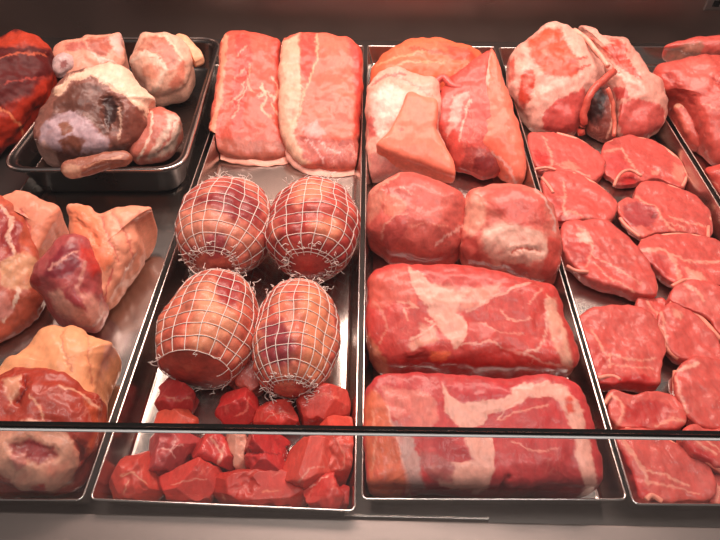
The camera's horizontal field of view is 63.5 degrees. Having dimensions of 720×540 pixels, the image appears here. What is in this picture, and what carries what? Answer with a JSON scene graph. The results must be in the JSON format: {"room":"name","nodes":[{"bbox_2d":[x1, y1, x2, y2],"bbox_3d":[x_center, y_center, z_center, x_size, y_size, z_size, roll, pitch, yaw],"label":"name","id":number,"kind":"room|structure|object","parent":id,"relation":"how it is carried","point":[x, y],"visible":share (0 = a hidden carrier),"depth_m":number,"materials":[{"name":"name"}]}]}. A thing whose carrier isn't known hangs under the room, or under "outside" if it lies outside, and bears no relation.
{"room":"food shop","nodes":[
{"label":"food shop","id":0,"kind":"room"},
{"bbox_2d":[0,0,719,42],"bbox_3d":[0.028,-0.730,1.096,2.500,0.640,0.020,1,46,1],"label":"wall","id":1,"kind":"structure","parent":0,"point":[639,21],"depth_m":1.27,"materials":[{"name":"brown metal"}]},
{"bbox_2d":[703,0,719,10],"bbox_3d":[0.768,-0.573,1.217,0.077,0.060,0.008,1,46,1],"label":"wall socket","id":2,"kind":"object","parent":1,"relation":"attached to","point":[714,5],"visible":1,"depth_m":1.23,"materials":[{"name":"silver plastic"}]},
{"bbox_2d":[0,37,719,527],"bbox_3d":[0.015,-0.098,0.920,2.500,0.020,1.175,1,46,1],"label":"display shelf","id":3,"kind":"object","parent":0,"point":[617,512],"depth_m":0.58,"materials":[{"name":"grey metal"}]},
{"bbox_2d":[0,29,60,154],"bbox_3d":[-0.645,-0.307,1.001,0.193,0.148,0.240,1,46,1],"label":"joint","id":4,"kind":"object","parent":3,"relation":"on","point":[28,78],"visible":0.98,"depth_m":1.00,"materials":[{"name":"red food"}]},
{"bbox_2d":[0,55,218,505],"bbox_3d":[-0.382,-0.111,0.891,0.260,0.038,0.950,1,46,1],"label":"display tray","id":5,"kind":"object","parent":3,"relation":"on","point":[126,324],"visible":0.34,"depth_m":0.78,"materials":[{"name":"silver metal"}]},
{"bbox_2d":[0,190,68,342],"bbox_3d":[-0.468,-0.010,0.749,0.125,0.101,0.202,1,46,1],"label":"meat chunk","id":6,"kind":"object","parent":5,"relation":"on","point":[30,225],"visible":0.83,"depth_m":0.74,"materials":[{"name":"red food"}]},
{"bbox_2d":[0,325,121,497],"bbox_3d":[-0.320,0.142,0.602,0.121,0.102,0.173,1,46,1],"label":"meat chunk","id":7,"kind":"object","parent":5,"relation":"on","point":[65,374],"visible":0.88,"depth_m":0.57,"materials":[{"name":"food"}]},
{"bbox_2d":[29,203,157,332],"bbox_3d":[-0.348,-0.013,0.754,0.103,0.098,0.178,10,47,9],"label":"meat chunk","id":8,"kind":"object","parent":5,"relation":"on","point":[86,271],"visible":1,"depth_m":0.72,"materials":[{"name":"food"}]},
{"bbox_2d":[6,37,219,191],"bbox_3d":[-0.399,-0.288,1.042,0.277,0.061,0.448,1,46,1],"label":"pan","id":9,"kind":"object","parent":5,"relation":"in","point":[24,157],"visible":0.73,"depth_m":0.92,"materials":[{"name":"grey metal"}]},
{"bbox_2d":[52,32,128,77],"bbox_3d":[-0.505,-0.385,1.102,0.142,0.099,0.077,-23,50,-20],"label":"veal shank","id":10,"kind":"object","parent":9,"relation":"in","point":[87,51],"visible":0.66,"depth_m":1.07},
{"bbox_2d":[33,61,155,178],"bbox_3d":[-0.423,-0.219,0.918,0.167,0.134,0.226,1,46,1],"label":"meat chunk","id":11,"kind":"object","parent":9,"relation":"in","point":[88,124],"visible":1,"depth_m":0.90,"materials":[{"name":"food"}]},
{"bbox_2d":[129,107,182,164],"bbox_3d":[-0.338,-0.218,0.962,0.079,0.070,0.090,1,46,1],"label":"veal shank","id":12,"kind":"object","parent":9,"relation":"in","point":[162,136],"visible":0.96,"depth_m":0.95},
{"bbox_2d":[129,32,204,106],"bbox_3d":[-0.357,-0.379,1.086,0.125,0.113,0.110,-34,55,-28],"label":"meat chunk","id":13,"kind":"object","parent":9,"relation":"in","point":[162,63],"visible":0.97,"depth_m":1.05,"materials":[{"name":"pink food"}]},
{"bbox_2d":[91,45,363,514],"bbox_3d":[-0.122,-0.108,0.889,0.257,0.038,0.956,1,46,1],"label":"display tray","id":14,"kind":"object","parent":3,"relation":"on","point":[142,391],"visible":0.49,"depth_m":0.69,"materials":[{"name":"silver metal"}]},
{"bbox_2d":[109,451,163,500],"bbox_3d":[-0.222,0.207,0.581,0.054,0.042,0.048,1,46,1],"label":"meat chunk","id":15,"kind":"object","parent":14,"relation":"in","point":[131,478],"visible":0.93,"depth_m":0.57,"materials":[{"name":"red food"}]},
{"bbox_2d":[149,433,200,475],"bbox_3d":[-0.195,0.187,0.601,0.056,0.042,0.052,1,46,1],"label":"meat chunk","id":16,"kind":"object","parent":14,"relation":"on","point":[168,451],"visible":0.78,"depth_m":0.59,"materials":[{"name":"red food"}]},
{"bbox_2d":[154,377,198,413],"bbox_3d":[-0.204,0.141,0.652,0.046,0.033,0.049,1,46,1],"label":"meat chunk","id":17,"kind":"object","parent":14,"relation":"on","point":[174,394],"visible":0.92,"depth_m":0.64,"materials":[{"name":"red food"}]},
{"bbox_2d":[154,408,198,423],"bbox_3d":[-0.200,0.164,0.635,0.051,0.025,0.031,1,46,1],"label":"meat chunk","id":18,"kind":"object","parent":14,"relation":"on","point":[176,415],"visible":0.56,"depth_m":0.63,"materials":[{"name":"red food"}]},
{"bbox_2d":[158,457,222,502],"bbox_3d":[-0.168,0.212,0.578,0.068,0.042,0.039,1,46,1],"label":"meat chunk","id":19,"kind":"object","parent":14,"relation":"in","point":[194,480],"visible":0.98,"depth_m":0.57,"materials":[{"name":"red food"}]},
{"bbox_2d":[148,264,260,394],"bbox_3d":[-0.175,0.065,0.679,0.113,0.098,0.152,1,46,1],"label":"netted roast","id":20,"kind":"object","parent":14,"relation":"on","point":[204,335],"visible":0.99,"depth_m":0.64,"materials":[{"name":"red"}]},
{"bbox_2d":[191,434,235,471],"bbox_3d":[-0.149,0.189,0.601,0.057,0.039,0.038,1,46,1],"label":"meat chunk","id":21,"kind":"object","parent":14,"relation":"on","point":[214,449],"visible":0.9,"depth_m":0.59,"materials":[{"name":"red food"}]},
{"bbox_2d":[175,171,272,274],"bbox_3d":[-0.183,-0.057,0.783,0.133,0.117,0.158,1,46,1],"label":"netted roast","id":22,"kind":"object","parent":14,"relation":"on","point":[221,222],"visible":0.85,"depth_m":0.74,"materials":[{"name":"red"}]},
{"bbox_2d":[226,434,246,469],"bbox_3d":[-0.124,0.188,0.604,0.022,0.036,0.050,-18,49,-16],"label":"meat chunk","id":23,"kind":"object","parent":14,"relation":"on","point":[236,442],"visible":0.79,"depth_m":0.59,"materials":[{"name":"food"}]},
{"bbox_2d":[215,387,259,423],"bbox_3d":[-0.133,0.152,0.640,0.049,0.034,0.043,1,46,1],"label":"meat chunk","id":24,"kind":"object","parent":14,"relation":"on","point":[238,406],"visible":0.91,"depth_m":0.63,"materials":[{"name":"red food"}]},
{"bbox_2d":[228,357,264,396],"bbox_3d":[-0.134,0.120,0.671,0.042,0.034,0.056,-25,51,-22],"label":"meat chunk","id":25,"kind":"object","parent":14,"relation":"on","point":[246,378],"visible":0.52,"depth_m":0.66,"materials":[{"name":"red food"}]},
{"bbox_2d":[208,30,288,166],"bbox_3d":[-0.184,-0.309,1.020,0.148,0.122,0.257,1,46,1],"label":"pork loin","id":26,"kind":"object","parent":14,"relation":"on","point":[244,113],"visible":0.98,"depth_m":1.00,"materials":[{"name":"pink food"}]},
{"bbox_2d":[214,469,306,506],"bbox_3d":[-0.098,0.217,0.575,0.098,0.038,0.038,1,46,1],"label":"meat chunk","id":27,"kind":"object","parent":14,"relation":"in","point":[239,486],"visible":0.91,"depth_m":0.56,"materials":[{"name":"red food"}]},
{"bbox_2d":[244,434,290,470],"bbox_3d":[-0.098,0.188,0.594,0.050,0.051,0.049,1,46,1],"label":"meat chunk","id":28,"kind":"object","parent":14,"relation":"on","point":[265,452],"visible":0.84,"depth_m":0.58,"materials":[{"name":"red food"}]},
{"bbox_2d":[252,399,299,424],"bbox_3d":[-0.093,0.159,0.632,0.050,0.035,0.036,-12,47,-11],"label":"meat chunk","id":29,"kind":"object","parent":14,"relation":"on","point":[282,412],"visible":0.79,"depth_m":0.62,"materials":[{"name":"red food"}]},
{"bbox_2d":[251,271,340,407],"bbox_3d":[-0.073,0.076,0.673,0.108,0.091,0.168,1,46,1],"label":"netted roast","id":30,"kind":"object","parent":14,"relation":"on","point":[296,346],"visible":0.99,"depth_m":0.63,"materials":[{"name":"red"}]},
{"bbox_2d":[283,435,330,488],"bbox_3d":[-0.051,0.198,0.589,0.057,0.044,0.054,1,46,1],"label":"meat chunk","id":31,"kind":"object","parent":14,"relation":"on","point":[309,458],"visible":0.88,"depth_m":0.58,"materials":[{"name":"red food"}]},
{"bbox_2d":[264,172,360,283],"bbox_3d":[-0.063,-0.055,0.781,0.130,0.117,0.159,1,46,1],"label":"netted roast","id":32,"kind":"object","parent":14,"relation":"on","point":[312,230],"visible":0.99,"depth_m":0.73,"materials":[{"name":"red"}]},
{"bbox_2d":[278,32,363,177],"bbox_3d":[-0.070,-0.293,1.002,0.159,0.126,0.274,1,46,1],"label":"pork loin","id":33,"kind":"object","parent":14,"relation":"on","point":[320,75],"visible":1,"depth_m":0.99,"materials":[{"name":"pink food"}]},
{"bbox_2d":[296,382,350,424],"bbox_3d":[-0.040,0.146,0.640,0.061,0.041,0.050,1,46,1],"label":"meat chunk","id":34,"kind":"object","parent":14,"relation":"on","point":[331,399],"visible":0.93,"depth_m":0.63,"materials":[{"name":"red food"}]},
{"bbox_2d":[302,472,344,508],"bbox_3d":[-0.036,0.218,0.573,0.042,0.040,0.042,1,46,1],"label":"meat chunk","id":35,"kind":"object","parent":14,"relation":"on","point":[325,492],"visible":0.94,"depth_m":0.56,"materials":[{"name":"red food"}]},
{"bbox_2d":[320,415,353,486],"bbox_3d":[-0.026,0.185,0.605,0.040,0.040,0.070,1,46,1],"label":"meat chunk","id":36,"kind":"object","parent":14,"relation":"on","point":[341,447],"visible":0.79,"depth_m":0.59,"materials":[{"name":"red food"}]},
{"bbox_2d":[339,484,349,508],"bbox_3d":[-0.021,0.225,0.576,0.021,0.026,0.023,1,46,1],"label":"meat chunk","id":37,"kind":"object","parent":14,"relation":"on","point":[345,489],"visible":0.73,"depth_m":0.57,"materials":[{"name":"red food"}]},
{"bbox_2d":[0,512,719,539],"bbox_3d":[0.003,0.292,0.531,2.500,0.042,0.112,1,46,1],"label":"ledge","id":38,"kind":"structure","parent":3,"relation":"attached to","point":[13,525],"depth_m":0.55,"materials":[{"name":"silver metal"}]},
{"bbox_2d":[0,427,719,440],"bbox_3d":[-0.001,0.182,0.436,1.930,0.248,0.004,1,46,1],"label":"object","id":39,"kind":"structure","parent":38,"relation":"on","point":[1,428],"depth_m":0.35,"materials":[{"name":"clear glass"}]},
{"bbox_2d":[0,421,719,436],"bbox_3d":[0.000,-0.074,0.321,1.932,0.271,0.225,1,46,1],"label":"trim","id":40,"kind":"structure","parent":39,"relation":"attached to","point":[11,424],"depth_m":0.34,"materials":[{"name":"black metal"}]},
{"bbox_2d":[344,514,488,522],"bbox_3d":[0.055,0.244,0.568,0.140,0.017,0.003,1,46,1],"label":"trim","id":41,"kind":"structure","parent":3,"relation":"on","point":[346,516],"depth_m":0.56,"materials":[{"name":"silver metal"}]},
{"bbox_2d":[361,45,625,504],"bbox_3d":[0.136,-0.109,0.890,0.263,0.038,0.946,1,46,1],"label":"display tray","id":42,"kind":"object","parent":3,"relation":"on","point":[611,488],"visible":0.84,"depth_m":0.65,"materials":[{"name":"silver metal"}]},
{"bbox_2d":[365,66,455,182],"bbox_3d":[0.079,-0.230,0.947,0.144,0.120,0.206,1,46,1],"label":"joint","id":43,"kind":"object","parent":42,"relation":"on","point":[403,106],"visible":0.98,"depth_m":0.92,"materials":[{"name":"pink food"}]},
{"bbox_2d":[366,172,465,264],"bbox_3d":[0.077,-0.068,0.804,0.139,0.101,0.123,1,46,1],"label":"meat roast","id":44,"kind":"object","parent":42,"relation":"on","point":[413,218],"visible":0.98,"depth_m":0.77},
{"bbox_2d":[370,37,481,88],"bbox_3d":[0.129,-0.374,1.098,0.222,0.101,0.107,1,46,1],"label":"joint","id":45,"kind":"object","parent":42,"relation":"on","point":[434,56],"visible":0.59,"depth_m":1.07,"materials":[{"name":"food"}]},
{"bbox_2d":[364,263,579,378],"bbox_3d":[0.124,0.063,0.688,0.237,0.088,0.141,1,46,1],"label":"slab","id":46,"kind":"object","parent":42,"relation":"on","point":[456,319],"visible":0.98,"depth_m":0.65,"materials":[{"name":"red food"}]},
{"bbox_2d":[436,49,526,183],"bbox_3d":[0.191,-0.245,0.950,0.129,0.136,0.224,-10,47,-9],"label":"joint","id":47,"kind":"object","parent":42,"relation":"on","point":[478,125],"visible":0.98,"depth_m":0.94,"materials":[{"name":"food"}]},
{"bbox_2d":[363,372,602,497],"bbox_3d":[0.117,0.167,0.594,0.233,0.080,0.122,1,46,1],"label":"slab","id":48,"kind":"object","parent":42,"relation":"on","point":[395,466],"visible":0.91,"depth_m":0.56,"materials":[{"name":"red food"}]},
{"bbox_2d":[459,183,561,284],"bbox_3d":[0.200,-0.049,0.782,0.133,0.106,0.134,1,46,1],"label":"meat roast","id":49,"kind":"object","parent":42,"relation":"on","point":[513,229],"visible":0.96,"depth_m":0.75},
{"bbox_2d":[499,47,719,509],"bbox_3d":[0.398,-0.107,0.888,0.262,0.038,0.951,1,46,1],"label":"display tray","id":50,"kind":"object","parent":3,"relation":"on","point":[581,297],"visible":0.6,"depth_m":0.79,"materials":[{"name":"silver metal"}]},
{"bbox_2d":[527,132,605,182],"bbox_3d":[0.339,-0.185,0.967,0.124,0.028,0.124,1,46,1],"label":"steak","id":51,"kind":"object","parent":50,"relation":"on","point":[550,151],"visible":0.91,"depth_m":0.96,"materials":[{"name":"red food"}]},
{"bbox_2d":[540,170,617,226],"bbox_3d":[0.334,-0.109,0.891,0.109,0.028,0.114,1,46,1],"label":"steak","id":52,"kind":"object","parent":50,"relation":"on","point":[573,195],"visible":0.89,"depth_m":0.88,"materials":[{"name":"red food"}]},
{"bbox_2d":[506,21,667,142],"bbox_3d":[0.397,-0.330,1.030,0.230,0.137,0.258,-21,50,-19],"label":"joint","id":53,"kind":"object","parent":50,"relation":"on","point":[563,78],"visible":1,"depth_m":1.01,"materials":[{"name":"pink food"}]},
{"bbox_2d":[560,218,657,301],"bbox_3d":[0.333,-0.015,0.798,0.115,0.032,0.138,1,46,1],"label":"steak","id":54,"kind":"object","parent":50,"relation":"on","point":[602,257],"visible":0.98,"depth_m":0.78,"materials":[{"name":"red food"}]},
{"bbox_2d":[579,304,666,392],"bbox_3d":[0.315,0.092,0.692,0.098,0.035,0.114,1,46,1],"label":"steak","id":55,"kind":"object","parent":50,"relation":"on","point":[627,345],"visible":0.97,"depth_m":0.68,"materials":[{"name":"red food"}]},
{"bbox_2d":[601,134,686,189],"bbox_3d":[0.461,-0.176,0.959,0.133,0.027,0.137,1,46,1],"label":"steak","id":56,"kind":"object","parent":50,"relation":"on","point":[631,160],"visible":0.97,"depth_m":0.95,"materials":[{"name":"red food"}]},
{"bbox_2d":[604,389,686,429],"bbox_3d":[0.308,0.157,0.637,0.088,0.027,0.051,1,46,1],"label":"steak","id":57,"kind":"object","parent":50,"relation":"on","point":[656,410],"visible":0.9,"depth_m":0.63,"materials":[{"name":"red food"}]},
{"bbox_2d":[634,297,665,317],"bbox_3d":[0.373,0.053,0.747,0.040,0.018,0.044,17,49,15],"label":"steak","id":58,"kind":"object","parent":50,"relation":"on","point":[654,305],"visible":0.56,"depth_m":0.74,"materials":[{"name":"red food"}]},
{"bbox_2d":[616,181,712,240],"bbox_3d":[0.446,-0.086,0.868,0.142,0.028,0.130,1,46,1],"label":"steak","id":59,"kind":"object","parent":50,"relation":"on","point":[654,207],"visible":0.95,"depth_m":0.86,"materials":[{"name":"red food"}]},
{"bbox_2d":[616,427,716,502],"bbox_3d":[0.307,0.201,0.592,0.088,0.030,0.081,1,46,1],"label":"steak","id":60,"kind":"object","parent":50,"relation":"on","point":[657,471],"visible":0.91,"depth_m":0.58,"materials":[{"name":"red food"}]},
{"bbox_2d":[638,233,719,288],"bbox_3d":[0.451,-0.010,0.794,0.134,0.028,0.108,1,46,1],"label":"steak","id":61,"kind":"object","parent":50,"relation":"on","point":[674,259],"visible":0.91,"depth_m":0.79,"materials":[{"name":"red food"}]},
{"bbox_2d":[656,302,719,365],"bbox_3d":[0.392,0.082,0.707,0.069,0.028,0.093,1,46,1],"label":"steak","id":62,"kind":"object","parent":50,"relation":"on","point":[687,336],"visible":0.91,"depth_m":0.69,"materials":[{"name":"red food"}]},
{"bbox_2d":[665,279,719,341],"bbox_3d":[0.433,0.052,0.723,0.097,0.033,0.079,24,51,21],"label":"steak","id":63,"kind":"object","parent":50,"relation":"on","point":[702,298],"visible":0.89,"depth_m":0.72,"materials":[{"name":"red food"}]},
{"bbox_2d":[668,356,719,428],"bbox_3d":[0.392,0.139,0.644,0.093,0.031,0.092,1,46,1],"label":"steak","id":64,"kind":"object","parent":50,"relation":"on","point":[695,383],"visible":0.95,"depth_m":0.64,"materials":[{"name":"red food"}]},
{"bbox_2d":[675,424,719,473],"bbox_3d":[0.363,0.182,0.593,0.076,0.026,0.055,24,51,21],"label":"steak","id":65,"kind":"object","parent":50,"relation":"on","point":[708,452],"visible":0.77,"depth_m":0.58,"materials":[{"name":"red food"}]},
{"bbox_2d":[708,473,719,503],"bbox_3d":[0.370,0.220,0.579,0.062,0.024,0.034,1,46,1],"label":"steak","id":66,"kind":"object","parent":50,"relation":"on","point":[716,499],"visible":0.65,"depth_m":0.57,"materials":[{"name":"red food"}]},
{"bbox_2d":[633,46,719,204],"bbox_3d":[0.662,-0.106,0.887,0.267,0.038,0.953,1,46,1],"label":"display tray","id":67,"kind":"object","parent":3,"relation":"on","point":[651,55],"visible":0.02,"depth_m":1.00,"materials":[{"name":"silver metal"}]},
{"bbox_2d":[670,103,698,151],"bbox_3d":[0.568,-0.247,1.005,0.033,0.059,0.088,-8,47,-8],"label":"joint","id":68,"kind":"object","parent":67,"relation":"on","point":[679,115],"visible":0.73,"depth_m":1.00,"materials":[{"name":"food"}]},
{"bbox_2d":[653,54,719,165],"bbox_3d":[0.604,-0.283,0.997,0.124,0.120,0.212,-16,48,-15],"label":"joint","id":69,"kind":"object","parent":67,"relation":"on","point":[693,82],"visible":0.88,"depth_m":0.98,"materials":[{"name":"red food"}]},
{"bbox_2d":[662,35,719,61],"bbox_3d":[0.695,-0.424,1.134,0.191,0.082,0.041,13,48,12],"label":"fillet","id":70,"kind":"object","parent":67,"relation":"on","point":[694,46],"visible":0.67,"depth_m":1.13,"materials":[{"name":"red food"}]},
{"bbox_2d":[704,164,719,195],"bbox_3d":[0.569,-0.128,0.890,0.070,0.060,0.072,1,46,1],"label":"joint","id":71,"kind":"object","parent":67,"relation":"on","point":[712,172],"visible":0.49,"depth_m":0.89,"materials":[{"name":"red food"}]}
]}

